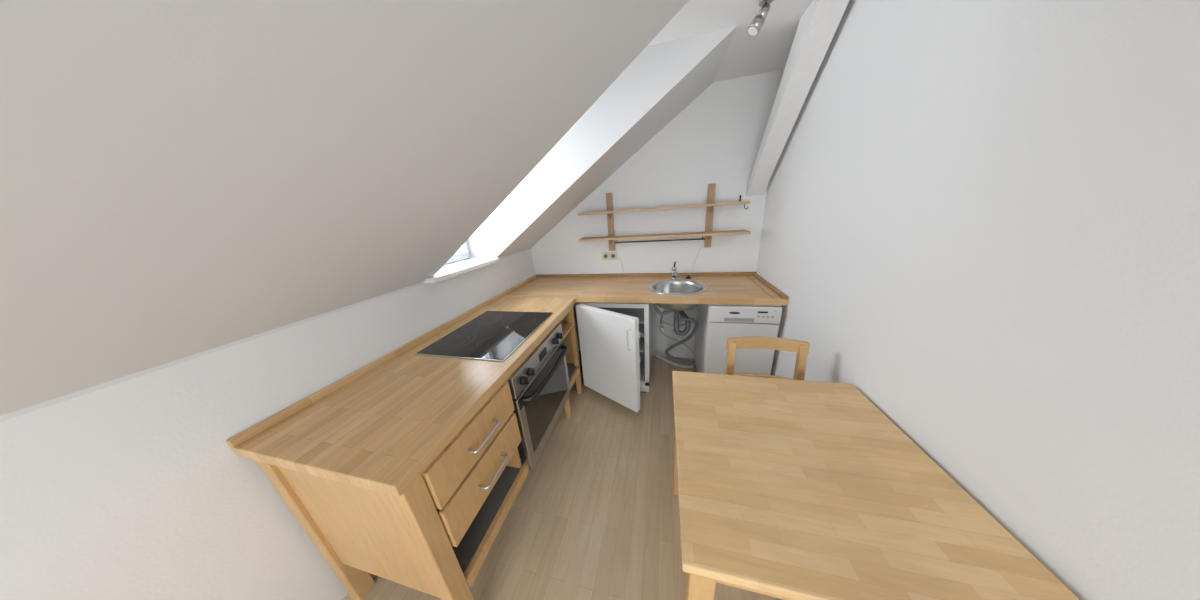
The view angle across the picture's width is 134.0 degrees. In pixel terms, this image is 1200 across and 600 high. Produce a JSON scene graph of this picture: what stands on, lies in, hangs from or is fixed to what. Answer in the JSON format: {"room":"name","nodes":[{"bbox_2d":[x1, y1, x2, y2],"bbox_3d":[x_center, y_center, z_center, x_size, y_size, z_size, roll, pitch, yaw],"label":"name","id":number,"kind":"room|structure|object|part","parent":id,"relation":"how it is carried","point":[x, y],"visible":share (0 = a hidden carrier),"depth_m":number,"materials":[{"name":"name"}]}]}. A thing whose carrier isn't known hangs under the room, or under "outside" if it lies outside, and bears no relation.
{"room":"attic kitchen","nodes":[
{"label":"attic kitchen","id":0,"kind":"room"},
{"bbox_2d":[0,249,534,599],"bbox_3d":[-1.319,0.733,0.953,0.350,1.178,4.200,1,20,14],"label":"wall","id":1,"kind":"structure","parent":0,"point":[132,489],"depth_m":0.73,"materials":[{"name":"white paint"}]},
{"bbox_2d":[424,258,499,282],"bbox_3d":[-1.000,-0.215,1.754,0.285,0.031,0.630,1,20,14],"label":"window sill","id":2,"kind":"structure","parent":1,"relation":"on","point":[454,269],"depth_m":1.71,"materials":[{"name":"white paint"}]},
{"bbox_2d":[0,0,688,421],"bbox_3d":[-0.731,-0.142,-0.197,2.018,1.149,2.960,1,20,14],"label":"ceiling slope","id":3,"kind":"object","parent":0,"point":[181,181],"visible":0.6,"depth_m":0.47,"materials":[{"name":"white paint"}]},
{"bbox_2d":[343,351,782,599],"bbox_3d":[-0.152,1.349,0.888,2.663,0.100,4.600,1,20,14],"label":"floor","id":4,"kind":"structure","parent":0,"point":[596,515],"depth_m":1.33,"materials":[{"name":"laminate"}]},
{"bbox_2d":[255,306,582,599],"bbox_3d":[-0.622,0.655,1.543,0.698,0.839,1.440,1,20,14],"label":"base cabinet","id":5,"kind":"object","parent":4,"relation":"on","point":[435,538],"visible":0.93,"depth_m":0.89,"materials":[{"name":"brown wood"}]},
{"bbox_3d":[-1.071,0.884,0.985,0.060,0.839,0.060,1,20,14],"label":"leg","id":6,"kind":"part","parent":5,"relation":"part of","materials":[{"name":"brown wood"}]},
{"bbox_3d":[-0.807,0.776,0.873,0.504,0.599,0.020,1,20,14],"label":"panel","id":7,"kind":"part","parent":5,"relation":"part of","materials":[{"name":"brown wood"}]},
{"bbox_3d":[-0.522,0.891,0.850,0.060,0.839,0.060,1,20,14],"label":"leg","id":8,"kind":"part","parent":5,"relation":"part of","materials":[{"name":"brown wood"}]},
{"bbox_3d":[-0.459,0.507,0.962,0.024,0.156,0.427,1,20,14],"label":"drawer","id":9,"kind":"part","parent":5,"relation":"part of","materials":[{"name":"brown wood"}]},
{"bbox_3d":[-0.447,0.676,1.021,0.024,0.170,0.427,1,20,14],"label":"drawer","id":10,"kind":"part","parent":5,"relation":"part of","materials":[{"name":"brown wood"}]},
{"bbox_3d":[-0.427,0.507,0.954,0.042,0.013,0.153,1,20,14],"label":"drawer handle","id":11,"kind":"part","parent":5,"relation":"part of","materials":[{"name":"silver metal"}]},
{"bbox_3d":[-0.414,0.676,1.014,0.042,0.013,0.153,1,20,14],"label":"drawer handle","id":12,"kind":"part","parent":5,"relation":"part of","materials":[{"name":"silver metal"}]},
{"bbox_3d":[-0.377,0.275,1.350,0.028,0.030,1.334,1,20,14],"label":"rail","id":13,"kind":"part","parent":5,"relation":"part of","materials":[{"name":"brown wood"}]},
{"bbox_2d":[226,272,788,496],"bbox_3d":[0.096,0.128,1.518,2.109,0.068,2.108,1,20,14],"label":"countertop","id":14,"kind":"structure","parent":5,"relation":"on","point":[379,426],"depth_m":0.98,"materials":[{"name":"brown wood"}]},
{"bbox_2d":[415,311,552,361],"bbox_3d":[-0.624,0.179,1.493,0.510,0.008,0.580,1,20,14],"label":"cooktop","id":15,"kind":"object","parent":14,"relation":"in","point":[492,335],"visible":1,"depth_m":1.41,"materials":[{"name":"black glass"}]},
{"bbox_2d":[671,261,677,278],"bbox_3d":[0.646,-0.245,2.217,0.054,0.152,0.186,1,20,14],"label":"kitchen faucet","id":16,"kind":"object","parent":14,"relation":"on","point":[674,272],"visible":1,"depth_m":2.26,"materials":[{"name":"silver metal"}]},
{"bbox_2d":[649,279,707,367],"bbox_3d":[0.671,0.279,2.264,0.457,0.881,0.588,1,20,14],"label":"sink","id":17,"kind":"object","parent":14,"relation":"in","point":[675,287],"visible":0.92,"depth_m":2.19,"materials":[{"name":"silver metal"}]},
{"bbox_3d":[0.632,-0.033,2.087,0.457,0.171,0.457,1,20,14],"label":"bowl","id":18,"kind":"part","parent":17,"relation":"part of","materials":[{"name":"silver metal"}]},
{"bbox_3d":[-0.716,0.598,1.295,0.595,0.554,0.016,1,20,14],"label":"divider drawer","id":19,"kind":"part","parent":5,"relation":"part of","materials":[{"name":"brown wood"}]},
{"bbox_2d":[452,364,575,573],"bbox_3d":[-0.640,0.786,1.613,0.595,0.018,1.400,1,20,14],"label":"shelf","id":20,"kind":"object","parent":5,"relation":"attached to","point":[468,548],"depth_m":1.11,"materials":[{"name":"brown wood"}]},
{"bbox_3d":[-0.337,0.806,1.536,0.028,0.050,1.334,1,20,14],"label":"rail","id":21,"kind":"part","parent":5,"relation":"part of","materials":[{"name":"brown wood"}]},
{"bbox_2d":[508,323,569,471],"bbox_3d":[-0.552,0.524,1.574,0.638,0.580,0.603,1,20,14],"label":"built-in oven","id":22,"kind":"object","parent":5,"relation":"in","point":[540,387],"visible":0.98,"depth_m":1.40,"materials":[{"name":"grey metal"}]},
{"bbox_3d":[-0.364,0.387,1.223,0.022,0.042,0.042,1,20,14],"label":"knob","id":23,"kind":"part","parent":22,"relation":"part of","materials":[{"name":"black plastic"}]},
{"bbox_3d":[-0.348,0.363,1.287,0.022,0.042,0.042,1,20,14],"label":"knob","id":24,"kind":"part","parent":22,"relation":"part of","materials":[{"name":"black plastic"}]},
{"bbox_3d":[-0.332,0.307,1.439,0.021,0.113,0.603,1,20,14],"label":"control panel","id":25,"kind":"part","parent":22,"relation":"part of","materials":[{"name":"silver metal"}]},
{"bbox_3d":[-0.282,0.398,1.460,0.064,0.028,0.531,1,20,14],"label":"door handle","id":26,"kind":"part","parent":22,"relation":"part of","materials":[{"name":"black plastic"}]},
{"bbox_3d":[-0.299,0.573,1.529,0.003,0.312,0.513,1,20,14],"label":"door glass","id":27,"kind":"part","parent":22,"relation":"part of","materials":[{"name":"black glass"}]},
{"bbox_2d":[560,314,573,363],"bbox_3d":[-0.504,0.281,2.152,0.590,0.554,0.012,1,20,14],"label":"open shelf","id":28,"kind":"object","parent":5,"relation":"attached to","point":[567,340],"depth_m":2.12,"materials":[{"name":"brown wood"}]},
{"bbox_2d":[561,323,573,338],"bbox_3d":[-0.536,0.233,1.968,0.615,0.020,0.270,1,20,14],"label":"open shelf","id":29,"kind":"object","parent":5,"relation":"attached to","point":[566,327],"depth_m":1.94,"materials":[{"name":"brown wood"}]},
{"bbox_3d":[-0.271,0.520,1.854,0.035,0.839,0.035,1,20,14],"label":"leg","id":30,"kind":"part","parent":5,"relation":"part of","materials":[{"name":"brown wood"}]},
{"bbox_3d":[-0.205,0.422,2.119,0.040,0.839,0.040,1,20,14],"label":"leg corner","id":31,"kind":"part","parent":5,"relation":"part of","materials":[{"name":"brown wood"}]},
{"bbox_2d":[576,302,651,411],"bbox_3d":[0.145,0.379,2.191,0.555,0.825,0.850,1,20,14],"label":"fridge","id":32,"kind":"object","parent":4,"relation":"on","point":[615,339],"visible":0.98,"depth_m":1.93,"materials":[{"name":"white plastic"}]},
{"bbox_3d":[0.185,0.265,1.696,0.016,0.166,0.043,12,25,39],"label":"door handle","id":33,"kind":"part","parent":32,"relation":"part of","materials":[{"name":"white plastic"}]},
{"bbox_2d":[639,323,643,336],"bbox_3d":[0.185,0.219,2.303,0.461,0.006,0.430,1,20,14],"label":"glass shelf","id":34,"kind":"object","parent":32,"relation":"attached to","point":[641,325],"depth_m":2.17,"materials":[{"name":"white glass"}]},
{"bbox_2d":[639,337,644,351],"bbox_3d":[0.195,0.351,2.349,0.461,0.006,0.430,1,20,14],"label":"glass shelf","id":35,"kind":"object","parent":32,"relation":"attached to","point":[641,340],"depth_m":2.19,"materials":[{"name":"white glass"}]},
{"bbox_2d":[694,304,782,374],"bbox_3d":[1.067,0.337,2.107,0.445,0.832,0.613,1,20,14],"label":"dishwasher","id":36,"kind":"object","parent":4,"relation":"on","point":[717,323],"visible":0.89,"depth_m":1.80,"materials":[{"name":"white metal"}]},
{"bbox_3d":[1.006,0.442,1.861,0.441,0.605,0.029,1,20,14],"label":"door panel","id":37,"kind":"part","parent":36,"relation":"part of","materials":[{"name":"white metal"}]},
{"bbox_3d":[0.980,0.097,1.737,0.441,0.116,0.035,1,20,14],"label":"control panel","id":38,"kind":"part","parent":36,"relation":"part of","materials":[{"name":"white plastic"}]},
{"bbox_2d":[725,336,809,379],"bbox_3d":[0.791,0.665,1.196,0.350,0.855,0.475,1,20,14],"label":"dining chair","id":39,"kind":"object","parent":4,"relation":"on","point":[801,348],"visible":0.23,"depth_m":1.26,"materials":[{"name":"brown wood"}]},
{"bbox_3d":[0.680,0.612,1.384,0.032,0.845,0.077,1,20,14],"label":"post","id":40,"kind":"part","parent":39,"relation":"part of","materials":[{"name":"brown wood"}]},
{"bbox_3d":[0.824,0.414,1.319,0.348,0.040,0.052,1,20,14],"label":"rail","id":41,"kind":"part","parent":39,"relation":"part of","materials":[{"name":"brown wood"}]},
{"bbox_3d":[0.810,0.218,1.253,0.348,0.055,0.061,1,20,14],"label":"rail","id":42,"kind":"part","parent":39,"relation":"part of","materials":[{"name":"brown wood"}]},
{"bbox_3d":[0.977,0.616,1.311,0.032,0.845,0.077,1,20,14],"label":"post","id":43,"kind":"part","parent":39,"relation":"part of","materials":[{"name":"brown wood"}]},
{"bbox_2d":[672,371,1079,599],"bbox_3d":[0.644,0.822,0.939,0.724,0.750,0.734,1,20,14],"label":"dining table","id":44,"kind":"object","parent":4,"relation":"on","point":[786,489],"visible":1,"depth_m":0.65,"materials":[{"name":"brown wood"}]},
{"bbox_3d":[0.415,0.724,1.307,0.060,0.721,0.060,1,20,14],"label":"leg","id":45,"kind":"part","parent":44,"relation":"part of","materials":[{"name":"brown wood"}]},
{"bbox_3d":[0.270,0.938,0.728,0.060,0.721,0.060,1,20,14],"label":"leg","id":46,"kind":"part","parent":44,"relation":"part of","materials":[{"name":"brown wood"}]},
{"bbox_2d":[467,27,735,258],"bbox_3d":[-0.182,-0.954,1.999,2.018,1.149,0.630,1,20,14],"label":"skylight recess","id":47,"kind":"structure","parent":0,"point":[664,78],"depth_m":1.66,"materials":[{"name":"white paint"}]},
{"bbox_2d":[531,70,783,357],"bbox_3d":[0.267,-0.535,2.496,2.663,2.327,0.200,1,20,14],"label":"wall","id":48,"kind":"structure","parent":0,"point":[717,138],"depth_m":2.17,"materials":[{"name":"white paint"}]},
{"bbox_2d":[602,252,623,271],"bbox_3d":[0.123,-0.368,2.475,0.208,0.197,0.016,1,20,14],"label":"wall socket","id":49,"kind":"object","parent":48,"relation":"attached to","point":[605,255],"visible":1,"depth_m":2.46,"materials":[{"name":"beige plastic"}]},
{"bbox_3d":[0.091,-0.427,2.465,0.150,0.077,0.010,1,20,14],"label":"plate","id":50,"kind":"part","parent":49,"relation":"part of","materials":[{"name":"beige plastic"}]},
{"bbox_2d":[578,183,750,250],"bbox_3d":[0.495,-0.677,2.167,1.390,0.510,0.199,1,20,14],"label":"wall shelf","id":51,"kind":"object","parent":48,"relation":"attached to","point":[708,233],"visible":1,"depth_m":2.14,"materials":[{"name":"brown wood"}]},
{"bbox_3d":[0.098,-0.712,2.350,0.056,0.510,0.023,1,20,14],"label":"post","id":52,"kind":"part","parent":51,"relation":"part of","materials":[{"name":"brown wood"}]},
{"bbox_3d":[0.502,-0.512,2.205,0.760,0.012,0.012,1,20,14],"label":"hanging rail","id":53,"kind":"part","parent":51,"relation":"part of","materials":[{"name":"grey metal"}]},
{"bbox_3d":[0.923,-0.702,2.147,0.056,0.510,0.023,1,20,14],"label":"post","id":54,"kind":"part","parent":51,"relation":"part of","materials":[{"name":"brown wood"}]},
{"bbox_2d":[647,0,812,81],"bbox_3d":[-0.392,-0.936,0.104,2.813,0.100,4.600,1,20,14],"label":"ceiling","id":55,"kind":"structure","parent":0,"point":[746,54],"depth_m":1.30,"materials":[{"name":"white paint"}]},
{"bbox_2d":[747,0,772,35],"bbox_3d":[0.714,-1.262,1.137,0.095,0.121,0.064,1,20,14],"label":"ceiling spotlight","id":56,"kind":"object","parent":55,"relation":"attached to","point":[757,23],"depth_m":1.12,"materials":[{"name":"silver metal"}]},
{"bbox_2d":[746,0,849,195],"bbox_3d":[1.113,-1.073,1.538,0.120,0.796,0.800,1,20,14],"label":"roof beam","id":57,"kind":"structure","parent":55,"relation":"attached to","point":[816,29],"depth_m":1.36,"materials":[{"name":"paint"}]},
{"bbox_2d":[756,0,1199,599],"bbox_3d":[0.960,0.222,0.194,0.200,2.327,4.200,1,20,14],"label":"wall","id":58,"kind":"structure","parent":0,"point":[981,220],"depth_m":0.57,"materials":[{"name":"white paint"}]},
{"bbox_3d":[-1.216,-0.756,1.652,0.120,1.149,0.610,1,20,14],"label":"wall","id":59,"kind":"structure","parent":0,"visible":0},
{"bbox_2d":[446,253,466,263],"bbox_3d":[-1.166,-0.271,1.819,0.070,0.050,0.530,1,20,14],"label":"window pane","id":60,"kind":"object","parent":59,"relation":"attached to","point":[462,256],"visible":0.26,"depth_m":1.96,"materials":[{"name":"glass"}]},
{"bbox_2d":[453,242,467,255],"bbox_3d":[-1.172,-0.680,1.694,0.068,0.815,0.495,1,20,14],"label":"window","id":61,"kind":"structure","parent":59,"relation":"in","point":[460,251],"depth_m":1.99,"materials":[{"name":"white glass"}]},
{"bbox_3d":[-1.120,-0.756,1.899,0.068,0.815,0.045,1,20,14],"label":"sash","id":62,"kind":"part","parent":61,"relation":"part of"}
]}

